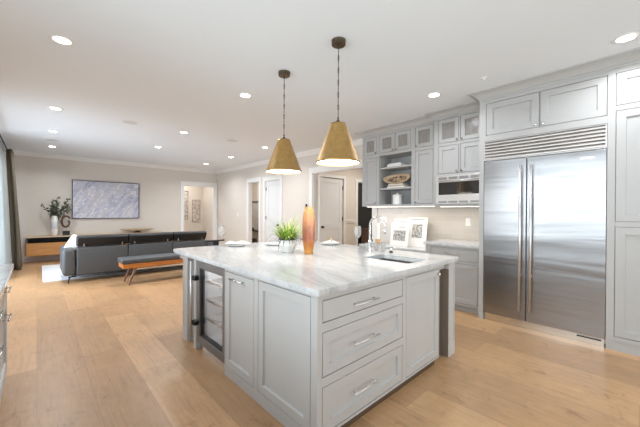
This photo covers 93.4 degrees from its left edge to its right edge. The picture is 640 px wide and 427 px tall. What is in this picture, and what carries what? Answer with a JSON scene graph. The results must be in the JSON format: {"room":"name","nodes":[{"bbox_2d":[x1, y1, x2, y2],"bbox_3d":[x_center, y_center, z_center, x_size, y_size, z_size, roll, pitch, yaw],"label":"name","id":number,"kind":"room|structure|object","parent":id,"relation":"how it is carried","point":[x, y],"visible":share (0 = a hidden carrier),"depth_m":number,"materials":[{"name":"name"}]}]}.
{"room":"kitchen","nodes":[
{"label":"kitchen","id":0,"kind":"room"},
{"bbox_2d":[5,154,216,257],"bbox_3d":[-5.987,-0.161,9.451,5.940,2.860,0.120,0,0,-43],"label":"wall","id":1,"kind":"structure","parent":0,"point":[39,180],"depth_m":8.70,"materials":[{"name":"paint"}]},
{"bbox_2d":[10,255,59,262],"bbox_3d":[-6.437,1.199,8.949,4.360,0.140,0.016,0,0,-43],"label":"baseboard","id":2,"kind":"structure","parent":1,"relation":"attached to","point":[47,257],"depth_m":8.00,"materials":[{"name":"paint"}]},
{"bbox_2d":[26,231,159,256],"bbox_3d":[-6.322,0.832,8.747,3.150,0.487,0.458,0,0,-43],"label":"media console","id":3,"kind":"object","parent":1,"relation":"attached to","point":[41,245],"visible":0.32,"depth_m":7.85,"materials":[{"name":"brown wood"}]},
{"bbox_2d":[51,216,57,235],"bbox_3d":[-7.044,0.322,7.998,0.144,0.530,0.144,0,0,-43],"label":"ceramic vase","id":4,"kind":"object","parent":3,"relation":"on","point":[54,219],"visible":1,"depth_m":7.95,"materials":[{"name":"white ceramic"}]},
{"bbox_2d":[41,197,72,219],"bbox_3d":[-7.011,0.035,8.058,0.324,1.004,0.635,0,0,28],"label":"branches","id":5,"kind":"object","parent":4,"relation":"in","point":[53,207],"visible":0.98,"depth_m":8.06,"materials":[{"name":"green plant"}]},
{"bbox_2d":[60,215,69,234],"bbox_3d":[-6.878,0.317,8.154,0.217,0.540,0.100,0,0,-43],"label":"ring sculpture","id":6,"kind":"object","parent":3,"relation":"on","point":[63,217],"visible":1,"depth_m":8.13,"materials":[{"name":"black metal"}]},
{"bbox_2d":[120,228,153,232],"bbox_3d":[-5.655,0.530,9.344,0.930,0.119,0.391,0,0,-43],"label":"wooden tray","id":7,"kind":"object","parent":3,"relation":"on","point":[137,230],"visible":1,"depth_m":9.26,"materials":[{"name":"brown wood"}]},
{"bbox_2d":[72,180,138,218],"bbox_3d":[-6.339,-0.399,9.001,1.650,1.095,0.048,0,0,-43],"label":"painting","id":8,"kind":"object","parent":1,"relation":"attached to","point":[90,199],"visible":1,"depth_m":8.94,"materials":[{"name":"blue fabric"}]},
{"bbox_2d":[180,181,217,239],"bbox_3d":[-4.391,0.071,10.928,1.334,2.402,0.154,0,0,-43],"label":"trim","id":9,"kind":"structure","parent":1,"relation":"attached to","point":[182,183],"depth_m":11.05,"materials":[{"name":"paint"}]},
{"bbox_2d":[184,186,202,240],"bbox_3d":[-5.309,-0.168,12.090,3.600,2.860,0.100,0,0,-43],"label":"wall","id":10,"kind":"structure","parent":0,"point":[194,192],"depth_m":12.20,"materials":[{"name":"paint"}]},
{"bbox_2d":[184,191,187,218],"bbox_3d":[-5.418,-0.338,11.899,0.420,1.120,0.024,0,0,-43],"label":"framed art","id":11,"kind":"object","parent":10,"relation":"attached to","point":[185,192],"visible":0.41,"depth_m":11.98,"materials":[{"name":"beige paper"}]},
{"bbox_2d":[192,200,199,221],"bbox_3d":[-5.036,-0.102,12.259,0.330,0.910,0.024,0,0,-43],"label":"framed art","id":12,"kind":"object","parent":10,"relation":"attached to","point":[195,203],"visible":1,"depth_m":12.25,"materials":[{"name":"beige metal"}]},
{"bbox_2d":[203,187,211,239],"bbox_3d":[-4.338,-0.162,12.006,0.100,2.860,1.350,0,0,-43],"label":"wall","id":13,"kind":"structure","parent":0,"point":[207,191],"depth_m":12.13,"materials":[{"name":"paint"}]},
{"bbox_2d":[252,183,258,241],"bbox_3d":[-1.575,-0.142,10.814,0.100,2.860,3.930,0,0,-43],"label":"wall","id":14,"kind":"structure","parent":0,"point":[255,186],"depth_m":11.74,"materials":[{"name":"paint"}]},
{"bbox_2d":[252,201,258,231],"bbox_3d":[-2.568,0.109,11.681,0.150,1.140,0.650,0,0,-43],"label":"vanity mirror","id":15,"kind":"object","parent":14,"relation":"attached to","point":[255,205],"visible":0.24,"depth_m":11.69,"materials":[{"name":"black mirror"}]},
{"bbox_2d":[0,0,639,170],"bbox_3d":[-0.904,-1.601,6.323,9.070,0.100,15.920,0,0,-43],"label":"ceiling","id":16,"kind":"structure","parent":0,"point":[166,67],"depth_m":3.10,"materials":[{"name":"paint"}]},
{"bbox_2d":[48,106,63,110],"bbox_3d":[-3.924,-1.556,4.477,0.180,0.007,0.180,0,0,-43],"label":"recessed light","id":17,"kind":"object","parent":16,"relation":"in","point":[49,107],"visible":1,"depth_m":4.47,"materials":[{"name":"white"}]},
{"bbox_2d":[48,34,74,45],"bbox_3d":[-2.297,-1.540,2.685,0.180,0.007,0.180,0,0,-43],"label":"recessed light","id":18,"kind":"object","parent":16,"relation":"in","point":[59,39],"visible":1,"depth_m":2.68,"materials":[{"name":"paint"}]},
{"bbox_2d":[122,121,137,124],"bbox_3d":[-3.251,-1.556,5.163,0.220,0.006,0.220,0,0,-43],"label":"ceiling speaker","id":19,"kind":"object","parent":16,"relation":"attached to","point":[126,122],"visible":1,"depth_m":5.15},
{"bbox_2d":[238,93,251,97],"bbox_3d":[-0.977,-1.538,3.938,0.180,0.007,0.180,0,0,-43],"label":"recessed light","id":20,"kind":"object","parent":16,"relation":"in","point":[242,95],"visible":1,"depth_m":3.93,"materials":[{"name":"white"}]},
{"bbox_2d":[265,70,301,173],"bbox_3d":[-0.392,-0.993,3.284,0.394,1.085,0.394,0,0,-43],"label":"pendant lamp","id":21,"kind":"object","parent":16,"relation":"hanging from","point":[283,160],"visible":1,"depth_m":3.19,"materials":[{"name":"gold metal"}]},
{"bbox_2d":[267,170,299,172],"bbox_3d":[-0.395,-0.462,3.286,0.372,0.006,0.372,0,0,-43],"label":"diffuser","id":22,"kind":"object","parent":21,"relation":"attached to","point":[268,171],"depth_m":3.29,"materials":[{"name":"beige plastic"}]},
{"bbox_2d":[316,37,359,166],"bbox_3d":[0.162,-0.988,2.672,0.394,1.085,0.394,0,0,-43],"label":"pendant lamp","id":23,"kind":"object","parent":16,"relation":"hanging from","point":[338,149],"visible":1,"depth_m":2.58,"materials":[{"name":"gold metal"}]},
{"bbox_2d":[317,160,358,164],"bbox_3d":[0.159,-0.456,2.675,0.372,0.006,0.372,0,0,-43],"label":"diffuser","id":24,"kind":"object","parent":23,"relation":"attached to","point":[320,162],"depth_m":2.68,"materials":[{"name":"beige plastic"}]},
{"bbox_2d":[427,92,440,97],"bbox_3d":[1.470,-1.524,3.888,0.180,0.007,0.180,0,0,-43],"label":"recessed light","id":25,"kind":"object","parent":16,"relation":"in","point":[434,94],"visible":1,"depth_m":3.89,"materials":[{"name":"white"}]},
{"bbox_2d":[612,32,639,43],"bbox_3d":[2.646,-1.513,2.605,0.180,0.007,0.180,0,0,-43],"label":"recessed light","id":26,"kind":"object","parent":16,"relation":"in","point":[628,37],"visible":1,"depth_m":2.60,"materials":[{"name":"white"}]},
{"bbox_2d":[0,260,639,426],"bbox_3d":[-0.920,1.339,6.335,9.070,0.060,15.920,0,0,-43],"label":"floor","id":27,"kind":"structure","parent":0,"point":[100,351],"depth_m":2.50,"materials":[{"name":"brown wood"}]},
{"bbox_2d":[0,286,11,404],"bbox_3d":[-0.939,0.894,0.355,0.615,0.878,4.990,0,0,-43],"label":"base cabinet","id":28,"kind":"object","parent":27,"relation":"on","point":[3,302],"visible":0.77,"depth_m":2.17,"materials":[{"name":"paint"}]},
{"bbox_2d":[0,263,13,299],"bbox_3d":[-0.944,0.434,0.360,0.613,0.041,5.030,0,0,-43],"label":"countertop","id":29,"kind":"structure","parent":28,"relation":"on","point":[6,270],"depth_m":1.98,"materials":[{"name":"stone"}]},
{"bbox_2d":[42,264,182,282],"bbox_3d":[-4.761,1.276,7.543,3.220,0.014,2.300,0,0,-43],"label":"area rug","id":30,"kind":"object","parent":27,"relation":"on","point":[50,273],"visible":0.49,"depth_m":6.41,"materials":[{"name":"white fabric"}]},
{"bbox_2d":[60,231,211,283],"bbox_3d":[-3.953,0.855,6.777,2.830,0.878,1.059,0,0,-43],"label":"leather sofa","id":31,"kind":"object","parent":27,"relation":"on","point":[93,254],"visible":0.7,"depth_m":6.00,"materials":[{"name":"leather"}]},
{"bbox_2d":[64,235,77,249],"bbox_3d":[-4.764,0.663,5.944,0.505,0.505,0.127,0,0,-43],"label":"throw pillow","id":32,"kind":"object","parent":31,"relation":"on","point":[71,242],"visible":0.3,"depth_m":5.86,"materials":[{"name":"white fabric"}]},
{"bbox_2d":[117,253,182,285],"bbox_3d":[-3.026,1.064,6.111,1.750,0.480,0.440,0,0,-43],"label":"bench","id":33,"kind":"object","parent":27,"relation":"on","point":[166,259],"visible":0.57,"depth_m":5.72,"materials":[{"name":"brown wood"}]},
{"bbox_2d":[190,260,224,367],"bbox_3d":[-0.810,0.889,2.902,0.648,0.870,0.625,0,0,-43],"label":"wine cooler","id":34,"kind":"object","parent":27,"relation":"on","point":[210,321],"visible":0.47,"depth_m":2.89,"materials":[{"name":"metal"}]},
{"bbox_2d":[205,296,221,308],"bbox_3d":[-0.768,0.844,2.926,0.475,0.024,0.535,0,0,-43],"label":"shelf","id":35,"kind":"object","parent":34,"relation":"attached to","point":[211,299],"depth_m":2.96,"materials":[{"name":"metal"}]},
{"bbox_2d":[205,314,221,328],"bbox_3d":[-0.769,1.024,2.926,0.475,0.024,0.535,0,0,-43],"label":"shelf","id":36,"kind":"object","parent":34,"relation":"attached to","point":[208,317],"depth_m":2.94,"materials":[{"name":"metal"}]},
{"bbox_2d":[205,278,222,288],"bbox_3d":[-0.767,0.664,2.925,0.475,0.024,0.535,0,0,-43],"label":"shelf","id":37,"kind":"object","parent":34,"relation":"attached to","point":[213,281],"depth_m":2.94,"materials":[{"name":"metal"}]},
{"bbox_2d":[205,239,224,245],"bbox_3d":[-1.466,0.833,4.090,0.406,0.969,0.406,0,0,-43],"label":"bar stool","id":38,"kind":"object","parent":27,"relation":"on","point":[214,242],"visible":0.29,"depth_m":3.98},
{"bbox_2d":[180,255,454,426],"bbox_3d":[-0.159,0.886,3.106,1.861,0.880,2.382,0,0,-43],"label":"kitchen island","id":39,"kind":"object","parent":27,"relation":"on","point":[307,360],"visible":0.62,"depth_m":2.05,"materials":[{"name":"paint"}]},
{"bbox_2d":[173,240,457,296],"bbox_3d":[-0.170,0.426,3.142,1.857,0.040,2.440,0,0,-43],"label":"island countertop","id":40,"kind":"structure","parent":39,"relation":"on","point":[330,269],"depth_m":2.50,"materials":[{"name":"white stone"}]},
{"bbox_2d":[217,225,224,245],"bbox_3d":[-1.223,0.269,3.730,0.088,0.255,0.088,0,0,-43],"label":"wine glass","id":41,"kind":"object","parent":40,"relation":"on","point":[218,225],"visible":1,"depth_m":3.71,"materials":[{"name":"clear glass"}]},
{"bbox_2d":[225,244,246,246],"bbox_3d":[-1.029,0.388,3.727,0.272,0.022,0.272,0,0,-43],"label":"dinner plate","id":42,"kind":"object","parent":40,"relation":"on","point":[233,245],"visible":0.76,"depth_m":3.69,"materials":[{"name":"ceramic"}]},
{"bbox_2d":[225,241,249,243],"bbox_3d":[-1.028,0.358,3.770,0.300,0.037,0.150,0,0,0],"label":"cloth napkin","id":43,"kind":"object","parent":42,"relation":"on","point":[228,242],"visible":1,"depth_m":3.71,"materials":[{"name":"white fabric"}]},
{"bbox_2d":[264,242,278,244],"bbox_3d":[-0.586,0.390,3.869,0.272,0.022,0.272,0,0,-43],"label":"dinner plate","id":44,"kind":"object","parent":40,"relation":"on","point":[267,243],"visible":0.71,"depth_m":3.93,"materials":[{"name":"ceramic"}]},
{"bbox_2d":[268,217,302,252],"bbox_3d":[-0.354,0.199,3.185,0.593,0.413,0.585,0,0,-43],"label":"potted grass","id":45,"kind":"object","parent":40,"relation":"on","point":[287,237],"depth_m":3.11,"materials":[{"name":"plant"}]},
{"bbox_2d":[279,240,296,252],"bbox_3d":[-0.337,0.341,3.176,0.182,0.128,0.185,0,0,-43],"label":"plant pot","id":46,"kind":"object","parent":40,"relation":"on","point":[287,248],"depth_m":3.11,"materials":[{"name":"white ceramic"}]},
{"bbox_2d":[302,207,314,253],"bbox_3d":[-0.113,0.170,3.044,0.132,0.475,0.132,0,0,-43],"label":"vase","id":47,"kind":"object","parent":40,"relation":"on","point":[308,222],"visible":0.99,"depth_m":3.00,"materials":[{"name":"orange glass"}]},
{"bbox_2d":[320,242,339,244],"bbox_3d":[0.138,0.394,3.945,0.272,0.022,0.272,0,0,-43],"label":"dinner plate","id":48,"kind":"object","parent":40,"relation":"on","point":[320,242],"visible":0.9,"depth_m":3.96,"materials":[{"name":"ceramic"}]},
{"bbox_2d":[323,240,337,242],"bbox_3d":[0.138,0.366,3.945,0.190,0.032,0.090,0,0,-20],"label":"cloth napkin","id":49,"kind":"object","parent":48,"relation":"on","point":[328,241],"visible":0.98,"depth_m":3.92,"materials":[{"name":"white fabric"}]},
{"bbox_2d":[354,226,360,247],"bbox_3d":[0.454,0.279,3.637,0.088,0.255,0.088,0,0,-43],"label":"wine glass","id":50,"kind":"object","parent":40,"relation":"on","point":[355,226],"visible":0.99,"depth_m":3.61,"materials":[{"name":"clear glass"}]},
{"bbox_2d":[367,216,385,252],"bbox_3d":[0.598,0.219,3.118,0.095,0.384,0.230,0,0,-43],"label":"bar faucet","id":51,"kind":"object","parent":40,"relation":"on","point":[370,241],"visible":1,"depth_m":3.15,"materials":[{"name":"silver metal"}]},
{"bbox_2d":[374,242,378,250],"bbox_3d":[0.629,0.367,3.363,0.060,0.085,0.060,0,0,-43],"label":"glass tumbler","id":52,"kind":"object","parent":40,"relation":"on","point":[376,244],"visible":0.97,"depth_m":3.34,"materials":[{"name":"clear glass"}]},
{"bbox_2d":[381,243,385,251],"bbox_3d":[0.682,0.368,3.248,0.060,0.085,0.060,0,0,-43],"label":"glass tumbler","id":53,"kind":"object","parent":40,"relation":"on","point":[383,246],"visible":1,"depth_m":3.23,"materials":[{"name":"clear glass"}]},
{"bbox_2d":[379,258,412,262],"bbox_3d":[0.687,0.563,2.775,0.342,0.219,0.482,0,0,-43],"label":"undermount sink","id":54,"kind":"object","parent":40,"relation":"in","point":[386,259],"visible":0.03,"depth_m":2.96,"materials":[{"name":"metal"}]},
{"bbox_2d":[361,228,371,243],"bbox_3d":[1.543,0.864,8.599,0.780,0.900,0.380,0,0,-43],"label":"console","id":55,"kind":"object","parent":27,"relation":"on","point":[364,231],"visible":0.08,"depth_m":8.36,"materials":[{"name":"brown wood"}]},
{"bbox_2d":[426,244,478,313],"bbox_3d":[2.077,0.894,4.425,0.773,0.878,0.759,0,0,-43],"label":"base cabinet","id":56,"kind":"object","parent":27,"relation":"on","point":[467,264],"visible":0.42,"depth_m":4.06,"materials":[{"name":"paint"}]},
{"bbox_2d":[423,239,478,248],"bbox_3d":[2.074,0.435,4.433,0.782,0.040,0.779,0,0,-43],"label":"countertop","id":57,"kind":"structure","parent":56,"relation":"on","point":[474,244],"depth_m":4.31,"materials":[{"name":"stone"}]},
{"bbox_2d":[478,124,607,346],"bbox_3d":[2.705,0.220,3.677,0.882,2.240,1.182,0,0,-43],"label":"refrigerator","id":58,"kind":"object","parent":27,"relation":"on","point":[544,258],"depth_m":3.34,"materials":[{"name":"metal"}]},
{"bbox_2d":[606,63,639,356],"bbox_3d":[3.523,-0.052,2.835,0.841,2.800,1.155,0,0,-43],"label":"pantry cabinet","id":59,"kind":"object","parent":27,"relation":"on","point":[623,137],"visible":0.98,"depth_m":2.91,"materials":[{"name":"paint"}]},
{"bbox_3d":[1.416,0.963,5.288,0.557,0.727,1.398,0,0,-43],"label":"base cabinet","id":60,"kind":"object","parent":27,"relation":"on","visible":0},
{"bbox_2d":[359,242,425,252],"bbox_3d":[1.405,0.583,5.288,0.587,0.033,1.378,0,0,-43],"label":"countertop","id":61,"kind":"structure","parent":60,"relation":"on","point":[388,246],"depth_m":5.04,"materials":[{"name":"stone"}]},
{"bbox_2d":[375,223,380,243],"bbox_3d":[1.075,0.360,5.606,0.120,0.404,0.120,0,0,-43],"label":"pillar candle","id":62,"kind":"object","parent":61,"relation":"on","point":[377,239],"visible":0.79,"depth_m":5.57,"materials":[{"name":"white wax"}]},
{"bbox_2d":[390,223,409,246],"bbox_3d":[1.407,0.367,5.327,0.082,0.400,0.360,0,0,-43],"label":"framed print","id":63,"kind":"object","parent":61,"relation":"on","point":[399,236],"visible":1,"depth_m":5.31,"materials":[{"name":"paper"}]},
{"bbox_2d":[394,219,407,222],"bbox_3d":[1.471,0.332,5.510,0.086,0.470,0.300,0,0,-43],"label":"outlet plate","id":64,"kind":"object","parent":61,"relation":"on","point":[395,220],"visible":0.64,"depth_m":5.53,"materials":[{"name":"plastic"}]},
{"bbox_2d":[408,217,427,247],"bbox_3d":[1.667,0.319,5.187,0.091,0.500,0.360,0,0,-43],"label":"framed print","id":65,"kind":"object","parent":61,"relation":"on","point":[418,226],"visible":0.93,"depth_m":5.17,"materials":[{"name":"paper"}]},
{"bbox_2d":[317,169,361,244],"bbox_3d":[0.858,-0.119,8.345,2.530,2.860,0.100,0,0,-43],"label":"wall","id":66,"kind":"structure","parent":0,"point":[351,175],"depth_m":8.22,"materials":[{"name":"paint"}]},
{"bbox_2d":[320,177,342,243],"bbox_3d":[0.311,0.200,7.767,0.843,2.200,0.110,0,0,-43],"label":"door","id":67,"kind":"structure","parent":66,"relation":"in","point":[331,190],"depth_m":7.78,"materials":[{"name":"paint"}]},
{"bbox_2d":[319,173,345,243],"bbox_3d":[0.333,0.155,7.773,0.978,2.310,0.020,0,0,-43],"label":"trim","id":68,"kind":"structure","parent":66,"relation":"attached to","point":[323,174],"depth_m":8.06,"materials":[{"name":"paint"}]},
{"bbox_2d":[346,219,355,222],"bbox_3d":[0.838,0.206,8.241,0.400,0.090,0.030,0,0,-43],"label":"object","id":69,"kind":"structure","parent":66,"relation":"attached to","point":[347,220],"depth_m":8.23,"materials":[{"name":"paint"}]},
{"bbox_2d":[355,179,361,245],"bbox_3d":[1.327,0.172,8.706,0.950,2.280,0.020,0,0,-43],"label":"trim","id":70,"kind":"structure","parent":66,"relation":"attached to","point":[356,180],"depth_m":8.40,"materials":[{"name":"paint"}]},
{"bbox_2d":[358,183,371,245],"bbox_3d":[1.288,0.222,8.748,0.720,2.160,0.046,0,0,-43],"label":"door","id":71,"kind":"structure","parent":66,"relation":"in","point":[364,213],"depth_m":8.62,"materials":[{"name":"black wood"}]},
{"bbox_2d":[217,144,478,244],"bbox_3d":[0.800,-0.112,6.461,0.132,2.860,13.530,0,0,-43],"label":"wall","id":72,"kind":"structure","parent":0,"point":[231,186],"depth_m":7.83,"materials":[{"name":"paint"}]},
{"bbox_2d":[5,139,362,173],"bbox_3d":[-1.310,-1.495,4.468,5.700,0.100,13.530,0,0,-43],"label":"trim","id":73,"kind":"structure","parent":72,"relation":"attached to","point":[358,141],"depth_m":8.89,"materials":[{"name":"paint"}]},
{"bbox_2d":[246,177,260,242],"bbox_3d":[-2.045,0.089,9.477,0.154,2.402,0.864,0,0,-43],"label":"trim","id":74,"kind":"structure","parent":72,"relation":"attached to","point":[249,181],"depth_m":9.68,"materials":[{"name":"paint"}]},
{"bbox_2d":[262,174,281,241],"bbox_3d":[-1.340,0.109,8.726,0.154,2.377,0.974,0,0,-43],"label":"trim","id":75,"kind":"structure","parent":72,"relation":"attached to","point":[276,177],"depth_m":8.96,"materials":[{"name":"paint"}]},
{"bbox_2d":[266,180,279,241],"bbox_3d":[-1.373,0.172,8.705,0.110,2.230,0.733,0,0,-43],"label":"door","id":76,"kind":"structure","parent":72,"relation":"in","point":[272,187],"depth_m":8.75,"materials":[{"name":"paint"}]},
{"bbox_2d":[308,160,377,241],"bbox_3d":[0.473,0.094,6.793,0.154,2.442,2.084,0,0,-43],"label":"trim","id":77,"kind":"structure","parent":72,"relation":"attached to","point":[313,171],"depth_m":7.32,"materials":[{"name":"paint"}]},
{"bbox_2d":[362,135,378,206],"bbox_3d":[1.072,-0.805,5.760,0.417,1.345,0.375,0,0,-43],"label":"upper cabinet","id":78,"kind":"object","parent":72,"relation":"attached to","point":[370,153],"visible":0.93,"depth_m":5.65,"materials":[{"name":"paint"}]},
{"bbox_2d":[378,127,412,205],"bbox_3d":[1.435,-0.801,5.373,0.417,1.345,0.685,0,0,-43],"label":"upper cabinet","id":79,"kind":"object","parent":72,"relation":"attached to","point":[396,146],"visible":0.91,"depth_m":5.43,"materials":[{"name":"paint"}]},
{"bbox_2d":[392,193,402,203],"bbox_3d":[1.379,-0.264,5.371,0.176,0.214,0.176,0,0,-43],"label":"canister","id":80,"kind":"object","parent":79,"relation":"on","point":[397,198],"visible":0.85,"depth_m":5.29,"materials":[{"name":"ceramic"}]},
{"bbox_2d":[387,162,407,166],"bbox_3d":[1.391,-0.860,5.418,0.240,0.073,0.290,0,0,-43],"label":"storage box","id":81,"kind":"object","parent":79,"relation":"on","point":[398,163],"visible":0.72,"depth_m":5.33,"materials":[{"name":"white ceramic"}]},
{"bbox_2d":[368,206,434,206],"bbox_3d":[1.369,-0.122,5.294,0.040,0.013,1.350,0,0,-43],"label":"led strip","id":82,"kind":"object","parent":79,"relation":"attached to","point":[368,206],"visible":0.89,"depth_m":5.22,"materials":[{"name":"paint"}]},
{"bbox_3d":[1.408,-0.465,5.382,0.229,0.024,0.356,0,0,-43],"label":"book","id":83,"kind":"object","parent":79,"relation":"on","visible":0},
{"bbox_3d":[1.411,-0.489,5.378,0.229,0.023,0.326,0,0,-43],"label":"book","id":84,"kind":"object","parent":83,"relation":"on","visible":0},
{"bbox_3d":[1.408,-0.511,5.382,0.229,0.022,0.296,0,0,-43],"label":"book","id":85,"kind":"object","parent":84,"relation":"on","visible":0},
{"bbox_2d":[383,173,410,183],"bbox_3d":[1.369,-0.610,5.324,0.175,0.197,0.550,0,0,-43],"label":"bowl","id":86,"kind":"object","parent":85,"relation":"on","point":[403,177],"visible":0.98,"depth_m":5.36,"materials":[{"name":"beige ceramic"}]},
{"bbox_2d":[412,123,434,205],"bbox_3d":[1.812,-0.798,4.971,0.417,1.345,0.419,0,0,-43],"label":"upper cabinet","id":87,"kind":"object","parent":72,"relation":"attached to","point":[423,135],"visible":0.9,"depth_m":4.87,"materials":[{"name":"paint"}]},
{"bbox_2d":[434,111,479,206],"bbox_3d":[2.183,-0.782,4.509,0.507,1.368,0.760,0,0,-43],"label":"upper cabinet","id":88,"kind":"object","parent":72,"relation":"attached to","point":[457,138],"depth_m":4.38,"materials":[{"name":"paint"}]},
{"bbox_2d":[436,173,478,203],"bbox_3d":[2.144,-0.349,4.464,0.466,0.418,0.694,0,0,-43],"label":"microwave","id":89,"kind":"object","parent":88,"relation":"in","point":[462,188],"visible":0.75,"depth_m":4.34,"materials":[{"name":"silver metal"}]},
{"bbox_2d":[466,218,470,225],"bbox_3d":[2.325,0.134,4.733,0.008,0.120,0.075,0,0,-43],"label":"outlet plate","id":90,"kind":"object","parent":72,"relation":"attached to","point":[468,220],"visible":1,"depth_m":4.72,"materials":[{"name":"white plastic"}]},
{"bbox_2d":[354,47,639,138],"bbox_3d":[2.117,-1.472,3.984,0.556,0.105,4.792,0,0,-33],"label":"trim","id":91,"kind":"structure","parent":72,"relation":"attached to","point":[629,57],"depth_m":3.47,"materials":[{"name":"paint"}]},
{"bbox_2d":[479,71,607,142],"bbox_3d":[2.729,-1.180,3.684,0.841,0.560,1.184,0,0,-43],"label":"upper cabinet","id":92,"kind":"object","parent":72,"relation":"attached to","point":[583,101],"visible":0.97,"depth_m":3.33,"materials":[{"name":"paint"}]},
{"bbox_3d":[-3.440,-0.119,2.483,0.120,2.860,13.530,0,0,-43],"label":"wall","id":93,"kind":"structure","parent":0,"visible":0},
{"bbox_2d":[0,134,22,269],"bbox_3d":[-5.694,-0.098,5.338,0.499,2.740,4.980,0,0,-43],"label":"window curtain","id":94,"kind":"object","parent":93,"relation":"hanging from","point":[16,250],"visible":1,"depth_m":6.70,"materials":[{"name":"grey fabric"}]},
{"bbox_2d":[0,141,10,263],"bbox_3d":[-6.501,-0.073,6.191,0.180,2.675,1.033,0,0,-43],"label":"sheer curtain","id":95,"kind":"object","parent":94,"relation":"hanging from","point":[4,223],"visible":0.91,"depth_m":5.87,"materials":[{"name":"white fabric"}]},
{"bbox_2d":[6,149,22,269],"bbox_3d":[-7.028,-0.084,6.938,0.255,2.685,0.823,0,0,-43],"label":"drape","id":96,"kind":"object","parent":94,"relation":"hanging from","point":[16,250],"depth_m":6.70,"materials":[{"name":"grey fabric"}]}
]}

